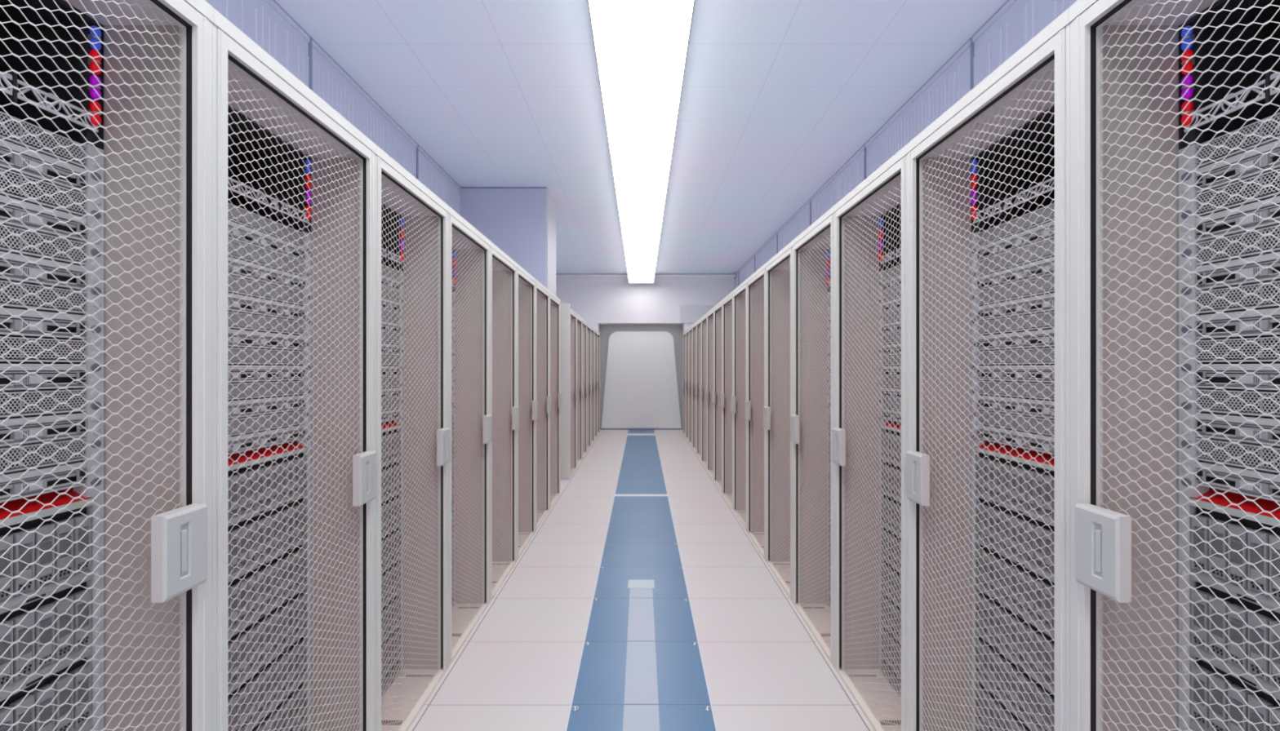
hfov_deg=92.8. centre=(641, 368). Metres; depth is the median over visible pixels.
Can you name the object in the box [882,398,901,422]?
server
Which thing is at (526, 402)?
tall cabinet
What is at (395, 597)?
chassis
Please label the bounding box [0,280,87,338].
server
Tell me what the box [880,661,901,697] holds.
chassis
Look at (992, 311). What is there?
tray
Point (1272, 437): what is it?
tray
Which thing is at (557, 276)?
trim
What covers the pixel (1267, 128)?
grille
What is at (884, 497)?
chassis
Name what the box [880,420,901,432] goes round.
shelf
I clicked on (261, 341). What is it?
tray
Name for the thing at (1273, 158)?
tray
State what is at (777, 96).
ceiling
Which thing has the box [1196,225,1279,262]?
grille
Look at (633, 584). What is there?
cap
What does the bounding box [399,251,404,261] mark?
lamp
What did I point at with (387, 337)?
grille
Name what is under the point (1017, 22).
wall
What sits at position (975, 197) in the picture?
lamp
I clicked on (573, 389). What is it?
tall cabinet
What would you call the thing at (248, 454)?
shelf
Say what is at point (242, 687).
chassis
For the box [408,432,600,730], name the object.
trim
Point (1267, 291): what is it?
grille
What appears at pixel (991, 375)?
tray
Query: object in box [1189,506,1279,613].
chassis
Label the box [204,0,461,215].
wall
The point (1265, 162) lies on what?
tray
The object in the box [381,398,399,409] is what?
grille
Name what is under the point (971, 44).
trim
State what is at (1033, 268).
tray
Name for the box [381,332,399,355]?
server
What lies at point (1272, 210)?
tray
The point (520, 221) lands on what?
column
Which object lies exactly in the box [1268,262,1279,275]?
tray
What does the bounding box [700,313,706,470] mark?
tall cabinet
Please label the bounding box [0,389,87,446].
server
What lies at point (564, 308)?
end panel
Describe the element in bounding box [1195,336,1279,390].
server
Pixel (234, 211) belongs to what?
server
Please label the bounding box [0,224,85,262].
grille
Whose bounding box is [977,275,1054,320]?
server
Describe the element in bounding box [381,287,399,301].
grille
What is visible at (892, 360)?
grille
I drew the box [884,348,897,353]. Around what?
tray
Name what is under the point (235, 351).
grille
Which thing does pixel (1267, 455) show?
grille
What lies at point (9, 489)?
tray
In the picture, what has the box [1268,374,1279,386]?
tray
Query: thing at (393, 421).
shelf
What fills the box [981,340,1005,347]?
tray
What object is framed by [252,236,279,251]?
tray
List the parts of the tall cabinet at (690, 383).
panel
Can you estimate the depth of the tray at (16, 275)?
1.15 m
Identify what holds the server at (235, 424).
in the tall cabinet at (282, 154)
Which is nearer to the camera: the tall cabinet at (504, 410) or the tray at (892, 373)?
the tray at (892, 373)
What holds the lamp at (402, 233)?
on the tall cabinet at (411, 221)
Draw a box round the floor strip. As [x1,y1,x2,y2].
[566,430,715,730]
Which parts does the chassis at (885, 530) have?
blade, blade, blade, blade, blade, blade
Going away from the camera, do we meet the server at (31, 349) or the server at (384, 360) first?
the server at (31, 349)
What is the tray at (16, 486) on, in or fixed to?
on the server at (15, 455)
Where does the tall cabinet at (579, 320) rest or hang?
on the floor
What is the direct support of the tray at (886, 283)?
on the server at (895, 271)
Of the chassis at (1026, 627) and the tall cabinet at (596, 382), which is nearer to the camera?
the chassis at (1026, 627)
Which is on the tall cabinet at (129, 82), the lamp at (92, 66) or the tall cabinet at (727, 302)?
the lamp at (92, 66)
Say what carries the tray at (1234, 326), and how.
on the server at (1266, 291)
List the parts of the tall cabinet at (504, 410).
roof panel, panel, panel, plate, handle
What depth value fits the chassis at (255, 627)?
1.82 m
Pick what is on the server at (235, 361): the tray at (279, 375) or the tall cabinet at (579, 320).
the tray at (279, 375)
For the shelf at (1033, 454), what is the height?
0.037 m
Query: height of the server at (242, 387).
0.096 m
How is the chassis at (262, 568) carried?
in the tall cabinet at (282, 154)
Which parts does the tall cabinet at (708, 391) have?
handle, panel, panel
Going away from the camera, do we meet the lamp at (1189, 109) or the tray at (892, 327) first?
the lamp at (1189, 109)
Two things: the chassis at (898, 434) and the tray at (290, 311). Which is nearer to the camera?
the tray at (290, 311)
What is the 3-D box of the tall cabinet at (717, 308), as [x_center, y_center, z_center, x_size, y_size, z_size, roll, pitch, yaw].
[1.447,0.331,7.308,1.106,2.208,0.800,0,0,0]
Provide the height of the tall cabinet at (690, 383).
2.208 m
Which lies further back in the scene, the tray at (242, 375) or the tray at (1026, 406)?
the tray at (1026, 406)
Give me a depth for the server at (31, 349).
1.14 m
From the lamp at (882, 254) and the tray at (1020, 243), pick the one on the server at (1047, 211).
the tray at (1020, 243)
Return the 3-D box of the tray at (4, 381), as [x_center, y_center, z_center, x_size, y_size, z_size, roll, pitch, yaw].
[-1.124,0.021,1.029,0.011,0.020,0.120,0,0,0]
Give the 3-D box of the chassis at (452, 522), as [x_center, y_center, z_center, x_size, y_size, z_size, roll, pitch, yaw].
[-1.429,0.967,3.308,0.623,0.149,0.672,0,0,0]
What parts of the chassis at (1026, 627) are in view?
blade, blade, blade, blade, blade, blade, blade, blade, blade, blade, blade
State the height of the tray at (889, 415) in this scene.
0.020 m
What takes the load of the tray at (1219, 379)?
on the server at (1249, 349)
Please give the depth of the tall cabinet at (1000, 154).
1.96 m
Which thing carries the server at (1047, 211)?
in the tall cabinet at (1000, 154)
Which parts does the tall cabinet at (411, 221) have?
rack rail, roof panel, plate, panel, handle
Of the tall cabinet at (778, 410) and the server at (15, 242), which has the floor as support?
the tall cabinet at (778, 410)
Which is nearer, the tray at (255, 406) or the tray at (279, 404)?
the tray at (255, 406)
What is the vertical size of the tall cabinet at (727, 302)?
2.208 m
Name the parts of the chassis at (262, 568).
blade, blade, blade, blade, blade, blade, blade, blade, blade, blade, blade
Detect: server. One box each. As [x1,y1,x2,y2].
[0,111,87,192]
[0,168,87,241]
[0,224,87,290]
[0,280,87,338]
[0,336,87,390]
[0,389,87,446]
[0,437,87,502]
[227,202,305,262]
[227,239,305,291]
[227,275,305,320]
[227,311,305,350]
[227,347,305,382]
[227,381,305,418]
[227,410,305,455]
[381,264,399,292]
[381,287,399,313]
[381,310,399,333]
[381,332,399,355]
[381,355,399,377]
[381,377,399,399]
[381,398,399,422]
[882,264,901,292]
[882,287,901,313]
[882,309,901,333]
[882,332,901,355]
[882,355,901,377]
[882,377,901,399]
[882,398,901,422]
[977,202,1054,262]
[977,239,1054,291]
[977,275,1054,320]
[977,311,1054,350]
[977,347,1054,382]
[977,381,1054,418]
[977,410,1054,455]
[1195,112,1279,192]
[1195,168,1279,241]
[1195,225,1279,290]
[1195,280,1279,338]
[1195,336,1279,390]
[1195,389,1279,446]
[1195,437,1279,502]
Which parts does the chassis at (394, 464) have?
blade, blade, blade, blade, blade, blade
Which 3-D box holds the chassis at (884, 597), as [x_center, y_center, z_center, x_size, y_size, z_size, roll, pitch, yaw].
[1.429,1.120,2.508,0.623,0.149,0.672,0,0,0]
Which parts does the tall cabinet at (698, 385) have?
handle, panel, panel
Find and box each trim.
[273,0,460,186]
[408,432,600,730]
[555,275,731,277]
[681,432,874,730]
[738,0,1008,274]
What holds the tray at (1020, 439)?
on the server at (1020, 420)
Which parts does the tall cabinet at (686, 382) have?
panel, panel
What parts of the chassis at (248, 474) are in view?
blade, blade, blade, blade, blade, blade, blade, blade, blade, blade, blade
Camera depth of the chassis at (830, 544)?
3.62 m
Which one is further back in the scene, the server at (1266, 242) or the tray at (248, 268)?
the tray at (248, 268)
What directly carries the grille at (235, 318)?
attached to the server at (235, 318)
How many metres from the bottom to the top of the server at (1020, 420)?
0.096 m
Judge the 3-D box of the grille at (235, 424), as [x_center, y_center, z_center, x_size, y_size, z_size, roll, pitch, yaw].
[-1.126,0.161,1.708,0.010,0.038,0.647,0,0,0]
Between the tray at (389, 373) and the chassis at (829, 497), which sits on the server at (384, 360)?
the tray at (389, 373)
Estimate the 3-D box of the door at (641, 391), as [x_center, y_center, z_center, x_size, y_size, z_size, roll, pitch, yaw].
[0.000,0.275,14.169,1.860,2.250,0.058,0,0,0]
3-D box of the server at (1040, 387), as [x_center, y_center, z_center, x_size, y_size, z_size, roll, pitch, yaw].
[1.421,0.090,1.708,0.605,0.096,0.649,0,0,0]
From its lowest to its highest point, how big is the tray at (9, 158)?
0.020 m
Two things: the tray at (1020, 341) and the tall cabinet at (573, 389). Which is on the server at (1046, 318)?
the tray at (1020, 341)
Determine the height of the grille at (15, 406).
0.038 m
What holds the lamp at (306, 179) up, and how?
on the tall cabinet at (282, 154)
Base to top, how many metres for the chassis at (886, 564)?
0.149 m
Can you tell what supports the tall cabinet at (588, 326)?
on the floor
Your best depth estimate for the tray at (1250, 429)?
1.14 m
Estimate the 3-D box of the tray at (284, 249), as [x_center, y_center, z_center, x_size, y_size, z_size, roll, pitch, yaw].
[-1.124,-0.372,1.951,0.011,0.020,0.120,0,0,0]
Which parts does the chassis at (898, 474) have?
blade, blade, blade, blade, blade, blade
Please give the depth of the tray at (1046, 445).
1.71 m
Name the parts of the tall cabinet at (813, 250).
handle, plate, panel, panel, roof panel, rack rail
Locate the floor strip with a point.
(641, 536)
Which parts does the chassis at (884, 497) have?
blade, blade, blade, blade, blade, blade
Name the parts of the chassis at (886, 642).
blade, blade, blade, blade, blade, blade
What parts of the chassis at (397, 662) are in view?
blade, blade, blade, blade, blade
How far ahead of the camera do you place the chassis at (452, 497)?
3.62 m
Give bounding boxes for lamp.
[88,25,101,50]
[88,49,101,75]
[88,75,101,100]
[88,101,101,125]
[304,159,311,173]
[304,173,311,189]
[304,189,311,204]
[304,204,311,220]
[399,217,403,228]
[399,228,404,239]
[399,240,404,250]
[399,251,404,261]
[878,217,883,228]
[878,228,883,239]
[878,240,883,250]
[878,251,883,261]
[971,159,977,173]
[971,173,977,189]
[971,189,977,204]
[971,204,977,220]
[1181,25,1194,50]
[1181,49,1194,75]
[1181,75,1194,100]
[1181,101,1194,125]
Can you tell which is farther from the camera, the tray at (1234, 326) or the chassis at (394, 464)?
the chassis at (394, 464)
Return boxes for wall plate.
[680,305,713,323]
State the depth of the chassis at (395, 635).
2.73 m
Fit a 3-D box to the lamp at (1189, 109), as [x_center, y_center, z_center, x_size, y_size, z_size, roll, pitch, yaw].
[1.122,-0.523,1.251,0.023,0.050,0.021,0,0,0]
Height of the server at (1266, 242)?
0.096 m
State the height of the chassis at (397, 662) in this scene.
0.066 m
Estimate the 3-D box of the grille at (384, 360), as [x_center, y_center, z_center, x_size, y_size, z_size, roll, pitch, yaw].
[-1.126,-0.036,2.508,0.010,0.038,0.647,0,0,0]
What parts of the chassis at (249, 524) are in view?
blade, blade, blade, blade, blade, blade, blade, blade, blade, blade, blade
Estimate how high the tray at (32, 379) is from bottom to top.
0.020 m
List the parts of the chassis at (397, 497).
blade, blade, blade, blade, blade, blade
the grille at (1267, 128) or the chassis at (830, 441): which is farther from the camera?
the chassis at (830, 441)
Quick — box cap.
[627,579,654,588]
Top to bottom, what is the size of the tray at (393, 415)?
0.020 m
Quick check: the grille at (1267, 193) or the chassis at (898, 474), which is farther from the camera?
the chassis at (898, 474)
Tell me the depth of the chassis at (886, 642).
2.73 m
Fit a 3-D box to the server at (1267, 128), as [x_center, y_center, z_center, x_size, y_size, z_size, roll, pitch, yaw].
[1.421,-0.402,0.908,0.605,0.096,0.649,0,0,0]
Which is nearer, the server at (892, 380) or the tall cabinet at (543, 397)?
the server at (892, 380)
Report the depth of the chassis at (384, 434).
2.73 m
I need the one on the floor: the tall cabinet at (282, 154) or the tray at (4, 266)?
the tall cabinet at (282, 154)
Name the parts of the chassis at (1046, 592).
blade, blade, blade, blade, blade, blade, blade, blade, blade, blade, blade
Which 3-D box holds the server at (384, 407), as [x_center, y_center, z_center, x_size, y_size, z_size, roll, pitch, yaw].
[-1.421,0.189,2.508,0.605,0.096,0.649,0,0,0]
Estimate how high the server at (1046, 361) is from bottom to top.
0.096 m
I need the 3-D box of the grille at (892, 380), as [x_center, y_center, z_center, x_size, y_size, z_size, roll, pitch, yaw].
[1.126,0.062,2.508,0.010,0.038,0.647,0,0,0]
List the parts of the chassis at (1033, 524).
blade, blade, blade, blade, blade, blade, blade, blade, blade, blade, blade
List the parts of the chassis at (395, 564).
blade, blade, blade, blade, blade, blade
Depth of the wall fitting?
13.29 m
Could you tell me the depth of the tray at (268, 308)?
1.82 m
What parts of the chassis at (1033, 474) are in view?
blade, blade, blade, blade, blade, blade, blade, blade, blade, blade, blade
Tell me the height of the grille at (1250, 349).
0.038 m
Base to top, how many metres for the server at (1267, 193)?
0.096 m
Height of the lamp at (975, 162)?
0.050 m
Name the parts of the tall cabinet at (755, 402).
handle, plate, panel, panel, roof panel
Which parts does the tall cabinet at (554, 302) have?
panel, panel, plate, handle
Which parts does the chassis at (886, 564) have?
blade, blade, blade, blade, blade, blade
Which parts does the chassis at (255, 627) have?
blade, blade, blade, blade, blade, blade, blade, blade, blade, blade, blade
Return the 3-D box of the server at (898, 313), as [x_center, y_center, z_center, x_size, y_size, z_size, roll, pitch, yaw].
[1.421,-0.205,2.508,0.605,0.096,0.649,0,0,0]
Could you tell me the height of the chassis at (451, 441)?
0.149 m
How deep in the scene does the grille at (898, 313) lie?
2.72 m
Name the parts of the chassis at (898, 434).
blade, blade, blade, blade, blade, blade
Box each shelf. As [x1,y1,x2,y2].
[0,488,94,528]
[227,440,308,471]
[381,420,401,432]
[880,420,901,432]
[973,440,1054,471]
[1187,488,1279,527]
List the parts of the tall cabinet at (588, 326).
panel, panel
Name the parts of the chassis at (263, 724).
blade, blade, blade, blade, blade, blade, blade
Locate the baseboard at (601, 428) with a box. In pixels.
[600,428,681,430]
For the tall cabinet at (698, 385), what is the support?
on the floor
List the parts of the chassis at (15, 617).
blade, blade, blade, blade, blade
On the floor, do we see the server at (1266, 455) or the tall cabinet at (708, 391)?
the tall cabinet at (708, 391)
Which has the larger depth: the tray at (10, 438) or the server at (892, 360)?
the server at (892, 360)
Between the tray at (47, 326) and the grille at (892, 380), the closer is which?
the tray at (47, 326)
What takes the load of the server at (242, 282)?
in the tall cabinet at (282, 154)
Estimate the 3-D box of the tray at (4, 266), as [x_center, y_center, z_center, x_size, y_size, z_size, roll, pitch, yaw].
[-1.124,-0.175,1.029,0.011,0.020,0.120,0,0,0]
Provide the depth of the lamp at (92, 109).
1.25 m
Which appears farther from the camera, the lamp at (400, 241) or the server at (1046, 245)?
the lamp at (400, 241)
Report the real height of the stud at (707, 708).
0.012 m
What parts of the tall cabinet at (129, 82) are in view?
rack rail, roof panel, panel, door, handle, frame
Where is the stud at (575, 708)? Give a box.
[570,706,578,711]
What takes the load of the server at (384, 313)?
in the tall cabinet at (411, 221)
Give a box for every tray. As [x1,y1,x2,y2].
[0,150,13,164]
[0,206,13,220]
[0,262,13,275]
[0,318,13,330]
[0,374,13,386]
[0,429,13,442]
[0,484,13,498]
[9,154,76,185]
[9,209,76,235]
[9,264,76,284]
[9,319,76,334]
[9,373,76,385]
[9,423,76,440]
[9,473,76,494]
[227,226,254,243]
[227,264,254,276]
[227,299,253,311]
[227,336,254,345]
[227,372,254,379]
[227,405,253,415]
[227,440,254,452]
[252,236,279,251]
[252,271,279,283]
[252,304,279,315]
[252,337,279,346]
[252,372,279,378]
[252,403,279,413]
[252,435,279,446]
[276,244,301,257]
[276,277,301,288]
[276,308,301,317]
[276,340,301,347]
[276,371,301,377]
[276,401,301,409]
[276,431,301,441]
[385,281,398,289]
[385,303,398,311]
[385,326,398,332]
[385,348,397,353]
[385,370,397,375]
[385,391,398,397]
[385,413,397,419]
[884,281,897,289]
[884,303,897,311]
[884,326,897,332]
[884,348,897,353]
[884,370,897,375]
[884,391,897,397]
[884,413,897,419]
[981,244,1005,257]
[981,277,1005,288]
[981,308,1005,317]
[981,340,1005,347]
[981,371,1005,377]
[981,401,1005,409]
[981,431,1005,441]
[1003,236,1030,251]
[1003,271,1030,283]
[1003,304,1030,315]
[1003,337,1030,346]
[1003,372,1030,378]
[1003,403,1030,413]
[1003,435,1030,446]
[1027,226,1054,243]
[1027,264,1054,276]
[1027,336,1054,345]
[1027,372,1054,379]
[1027,440,1054,452]
[1028,299,1054,311]
[1028,405,1054,415]
[1205,154,1272,185]
[1205,209,1272,235]
[1205,264,1272,284]
[1205,319,1272,334]
[1205,373,1272,385]
[1205,423,1272,440]
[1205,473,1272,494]
[1268,151,1279,164]
[1268,206,1279,220]
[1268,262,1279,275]
[1268,318,1279,330]
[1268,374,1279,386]
[1268,429,1279,441]
[1268,484,1279,497]
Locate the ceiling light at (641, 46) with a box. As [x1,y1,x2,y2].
[586,0,695,283]
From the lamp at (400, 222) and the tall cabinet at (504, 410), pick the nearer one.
the lamp at (400, 222)
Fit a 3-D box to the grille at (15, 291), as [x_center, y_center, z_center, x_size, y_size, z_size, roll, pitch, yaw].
[-1.126,-0.135,0.908,0.010,0.038,0.647,0,0,0]
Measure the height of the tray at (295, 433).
0.020 m
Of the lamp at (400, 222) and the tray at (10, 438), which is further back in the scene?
the lamp at (400, 222)
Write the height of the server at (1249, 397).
0.096 m
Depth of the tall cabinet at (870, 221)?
2.86 m
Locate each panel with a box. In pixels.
[560,303,569,479]
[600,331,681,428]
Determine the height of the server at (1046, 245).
0.096 m
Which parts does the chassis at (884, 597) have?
blade, blade, blade, blade, blade, blade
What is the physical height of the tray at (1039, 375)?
0.020 m
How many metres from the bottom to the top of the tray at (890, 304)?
0.020 m
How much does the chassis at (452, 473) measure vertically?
0.149 m
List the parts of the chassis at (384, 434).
blade, blade, blade, blade, blade, blade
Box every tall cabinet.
[0,0,213,730]
[212,8,376,730]
[375,145,450,730]
[448,206,492,668]
[489,241,519,603]
[516,264,537,561]
[535,279,551,532]
[549,291,561,510]
[569,308,577,478]
[576,314,583,468]
[582,318,587,459]
[586,322,591,452]
[590,326,595,447]
[594,328,598,440]
[596,330,600,436]
[682,330,685,436]
[684,328,688,441]
[688,325,692,447]
[691,322,696,453]
[695,317,701,461]
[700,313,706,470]
[705,307,714,481]
[712,300,722,493]
[720,291,733,510]
[731,280,746,532]
[744,264,765,561]
[763,241,792,603]
[790,206,834,668]
[831,145,906,730]
[906,8,1070,730]
[1068,0,1279,730]
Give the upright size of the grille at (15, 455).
0.038 m
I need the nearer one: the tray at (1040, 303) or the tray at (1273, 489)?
the tray at (1273, 489)
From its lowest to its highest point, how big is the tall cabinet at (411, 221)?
2.208 m
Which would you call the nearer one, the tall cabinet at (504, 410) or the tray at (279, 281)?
the tray at (279, 281)
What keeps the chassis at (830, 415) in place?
in the tall cabinet at (813, 250)
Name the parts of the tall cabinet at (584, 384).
panel, panel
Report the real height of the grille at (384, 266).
0.038 m
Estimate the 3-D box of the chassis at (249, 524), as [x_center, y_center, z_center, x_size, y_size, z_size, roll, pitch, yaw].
[-1.429,0.509,1.708,0.623,0.149,0.672,0,0,0]
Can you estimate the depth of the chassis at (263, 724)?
1.95 m
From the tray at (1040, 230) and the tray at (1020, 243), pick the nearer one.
the tray at (1040, 230)
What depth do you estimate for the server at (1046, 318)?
1.81 m
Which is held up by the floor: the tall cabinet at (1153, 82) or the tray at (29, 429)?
the tall cabinet at (1153, 82)
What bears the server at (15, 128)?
in the tall cabinet at (129, 82)
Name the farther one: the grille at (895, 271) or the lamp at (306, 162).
the grille at (895, 271)
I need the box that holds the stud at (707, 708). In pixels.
[703,706,711,711]
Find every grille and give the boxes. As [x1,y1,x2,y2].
[0,111,86,164]
[0,168,86,213]
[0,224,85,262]
[0,280,86,311]
[0,336,86,359]
[0,389,86,414]
[0,438,86,471]
[227,239,304,274]
[227,275,304,303]
[227,311,304,333]
[227,347,304,363]
[227,381,304,398]
[227,410,304,434]
[381,264,399,279]
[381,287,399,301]
[381,310,399,322]
[381,332,399,343]
[381,355,399,364]
[381,377,399,386]
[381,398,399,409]
[882,264,901,279]
[882,287,901,301]
[882,332,901,343]
[882,355,901,364]
[882,398,901,409]
[883,309,901,322]
[883,377,901,386]
[977,239,1054,274]
[977,275,1054,303]
[977,311,1054,333]
[977,347,1054,363]
[977,381,1054,398]
[977,410,1054,434]
[1195,112,1279,164]
[1195,168,1279,213]
[1195,280,1279,311]
[1195,337,1279,359]
[1195,389,1279,414]
[1195,438,1279,470]
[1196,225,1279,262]
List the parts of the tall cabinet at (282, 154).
roof panel, rack rail, panel, handle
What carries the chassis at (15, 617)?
in the tall cabinet at (129, 82)
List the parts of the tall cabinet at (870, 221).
handle, panel, plate, roof panel, rack rail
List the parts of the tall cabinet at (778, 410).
handle, plate, panel, panel, roof panel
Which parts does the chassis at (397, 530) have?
blade, blade, blade, blade, blade, blade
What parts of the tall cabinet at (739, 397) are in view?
handle, plate, panel, panel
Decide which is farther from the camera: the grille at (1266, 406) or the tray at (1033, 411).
the tray at (1033, 411)
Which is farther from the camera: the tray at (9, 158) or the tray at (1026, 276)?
the tray at (1026, 276)
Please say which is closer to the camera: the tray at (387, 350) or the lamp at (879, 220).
the tray at (387, 350)
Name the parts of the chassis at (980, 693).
blade, blade, blade, blade, blade, blade, blade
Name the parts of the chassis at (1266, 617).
blade, blade, blade, blade, blade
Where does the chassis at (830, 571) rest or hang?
in the tall cabinet at (813, 250)
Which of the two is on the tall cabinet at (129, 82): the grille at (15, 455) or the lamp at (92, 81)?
the lamp at (92, 81)
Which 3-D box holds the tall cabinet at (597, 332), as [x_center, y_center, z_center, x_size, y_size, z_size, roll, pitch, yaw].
[-1.447,0.331,13.080,1.106,2.208,0.800,0,0,0]
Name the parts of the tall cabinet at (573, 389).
panel, panel, handle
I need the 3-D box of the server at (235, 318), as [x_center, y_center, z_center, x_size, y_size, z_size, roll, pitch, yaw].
[-1.421,-0.107,1.708,0.605,0.096,0.649,0,0,0]
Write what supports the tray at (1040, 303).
on the server at (1046, 286)
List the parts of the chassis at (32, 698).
blade, blade, blade, blade, blade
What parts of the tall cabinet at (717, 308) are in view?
handle, panel, panel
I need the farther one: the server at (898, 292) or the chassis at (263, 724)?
the server at (898, 292)
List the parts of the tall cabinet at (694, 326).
panel, panel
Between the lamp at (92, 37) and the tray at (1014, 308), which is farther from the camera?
the tray at (1014, 308)
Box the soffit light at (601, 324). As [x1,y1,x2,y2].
[600,324,681,324]
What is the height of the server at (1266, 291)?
0.096 m
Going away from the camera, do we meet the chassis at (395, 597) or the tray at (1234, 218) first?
the tray at (1234, 218)
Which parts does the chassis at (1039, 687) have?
blade, blade, blade, blade, blade, blade, blade, blade, blade, blade, blade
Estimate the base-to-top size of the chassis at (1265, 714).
0.149 m
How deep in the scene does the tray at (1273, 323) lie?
1.09 m
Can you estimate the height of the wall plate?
0.390 m
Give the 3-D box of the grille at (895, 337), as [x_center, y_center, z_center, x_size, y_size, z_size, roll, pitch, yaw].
[1.126,-0.135,2.508,0.010,0.038,0.647,0,0,0]
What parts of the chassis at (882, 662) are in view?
blade, blade, blade, blade, blade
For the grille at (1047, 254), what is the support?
attached to the server at (1046, 245)
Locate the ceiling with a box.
[274,0,1008,274]
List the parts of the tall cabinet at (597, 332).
panel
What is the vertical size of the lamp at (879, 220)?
0.050 m
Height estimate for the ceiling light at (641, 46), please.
0.236 m
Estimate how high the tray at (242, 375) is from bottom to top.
0.020 m
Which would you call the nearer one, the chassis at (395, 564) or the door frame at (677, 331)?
the chassis at (395, 564)
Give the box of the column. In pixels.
[460,186,555,295]
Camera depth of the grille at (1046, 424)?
1.83 m
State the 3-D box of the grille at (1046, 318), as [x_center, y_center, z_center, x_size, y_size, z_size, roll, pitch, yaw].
[1.126,-0.135,1.708,0.010,0.038,0.647,0,0,0]
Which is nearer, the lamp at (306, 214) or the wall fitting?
the lamp at (306, 214)
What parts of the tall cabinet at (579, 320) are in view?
panel, panel, handle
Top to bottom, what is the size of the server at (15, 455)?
0.096 m
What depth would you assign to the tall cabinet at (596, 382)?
12.63 m
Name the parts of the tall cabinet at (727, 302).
handle, plate, panel, panel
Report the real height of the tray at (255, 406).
0.020 m
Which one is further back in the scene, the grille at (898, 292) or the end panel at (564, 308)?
the end panel at (564, 308)
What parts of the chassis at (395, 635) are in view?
blade, blade, blade, blade, blade, blade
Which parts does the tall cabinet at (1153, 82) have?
frame, handle, door, panel, roof panel, rack rail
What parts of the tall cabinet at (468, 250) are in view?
rack rail, roof panel, panel, panel, plate, handle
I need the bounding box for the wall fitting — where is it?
[731,275,736,289]
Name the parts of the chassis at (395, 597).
blade, blade, blade, blade, blade, blade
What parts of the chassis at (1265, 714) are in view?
blade, blade, blade, blade, blade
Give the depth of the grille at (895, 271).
2.71 m
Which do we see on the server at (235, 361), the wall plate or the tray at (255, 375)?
the tray at (255, 375)
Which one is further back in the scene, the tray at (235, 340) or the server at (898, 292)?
the server at (898, 292)
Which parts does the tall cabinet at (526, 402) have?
roof panel, panel, panel, plate, handle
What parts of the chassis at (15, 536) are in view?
blade, blade, blade, blade, blade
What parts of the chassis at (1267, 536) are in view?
blade, blade, blade, blade, blade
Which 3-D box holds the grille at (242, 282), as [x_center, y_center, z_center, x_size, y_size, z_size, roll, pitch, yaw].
[-1.126,-0.233,1.708,0.010,0.038,0.647,0,0,0]
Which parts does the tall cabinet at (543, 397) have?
panel, panel, plate, handle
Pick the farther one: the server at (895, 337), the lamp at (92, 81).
the server at (895, 337)
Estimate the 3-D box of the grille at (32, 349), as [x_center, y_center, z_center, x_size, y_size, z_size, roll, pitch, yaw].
[-1.126,-0.036,0.908,0.010,0.038,0.647,0,0,0]
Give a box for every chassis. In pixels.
[0,506,93,614]
[0,582,93,702]
[0,657,93,730]
[227,452,307,527]
[227,497,307,583]
[227,544,307,639]
[227,590,307,696]
[227,637,307,730]
[251,682,307,730]
[381,428,401,467]
[381,462,401,503]
[381,494,401,538]
[381,528,401,574]
[381,561,401,609]
[381,594,401,644]
[381,627,401,680]
[381,661,401,697]
[451,415,453,440]
[451,440,453,466]
[451,466,453,493]
[451,493,453,517]
[451,518,453,544]
[451,544,453,570]
[451,570,453,595]
[828,415,831,440]
[828,440,831,466]
[828,466,831,493]
[828,493,831,517]
[828,518,831,544]
[828,544,831,570]
[828,570,831,595]
[880,428,901,467]
[880,462,901,503]
[880,494,901,538]
[880,528,901,574]
[880,561,901,609]
[880,594,901,644]
[880,627,901,680]
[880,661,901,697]
[974,452,1054,527]
[974,497,1054,583]
[974,544,1054,639]
[974,590,1054,696]
[974,637,1054,730]
[974,682,1031,730]
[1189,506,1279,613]
[1189,582,1279,701]
[1189,657,1279,730]
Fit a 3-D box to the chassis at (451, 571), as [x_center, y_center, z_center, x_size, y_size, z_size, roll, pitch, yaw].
[-1.429,1.272,3.308,0.623,0.149,0.672,0,0,0]
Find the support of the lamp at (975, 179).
on the tall cabinet at (1000, 154)
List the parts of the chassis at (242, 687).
blade, blade, blade, blade, blade, blade, blade, blade, blade, blade, blade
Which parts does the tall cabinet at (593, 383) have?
panel, panel, door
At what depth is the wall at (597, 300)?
13.50 m
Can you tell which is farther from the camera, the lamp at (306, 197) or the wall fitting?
the wall fitting
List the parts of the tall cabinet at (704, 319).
handle, panel, panel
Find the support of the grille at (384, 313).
attached to the server at (384, 313)
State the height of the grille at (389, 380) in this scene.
0.038 m
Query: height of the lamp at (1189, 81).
0.050 m
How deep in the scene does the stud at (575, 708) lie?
2.56 m
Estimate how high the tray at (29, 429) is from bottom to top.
0.020 m
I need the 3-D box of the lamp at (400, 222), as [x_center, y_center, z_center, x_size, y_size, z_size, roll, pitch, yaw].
[-1.122,-0.677,2.851,0.023,0.050,0.021,0,0,0]
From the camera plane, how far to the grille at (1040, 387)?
1.83 m
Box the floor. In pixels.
[408,429,873,730]
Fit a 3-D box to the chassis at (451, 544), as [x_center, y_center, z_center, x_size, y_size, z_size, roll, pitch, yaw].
[-1.429,1.120,3.308,0.623,0.149,0.672,0,0,0]
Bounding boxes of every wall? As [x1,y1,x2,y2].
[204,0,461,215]
[555,274,735,331]
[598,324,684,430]
[734,0,1077,288]
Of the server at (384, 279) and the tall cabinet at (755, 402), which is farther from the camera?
the tall cabinet at (755, 402)
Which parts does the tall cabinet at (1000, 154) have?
handle, panel, rack rail, roof panel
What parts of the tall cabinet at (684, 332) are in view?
panel, panel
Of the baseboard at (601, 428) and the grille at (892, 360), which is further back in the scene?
the baseboard at (601, 428)
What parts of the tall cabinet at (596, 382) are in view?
panel, door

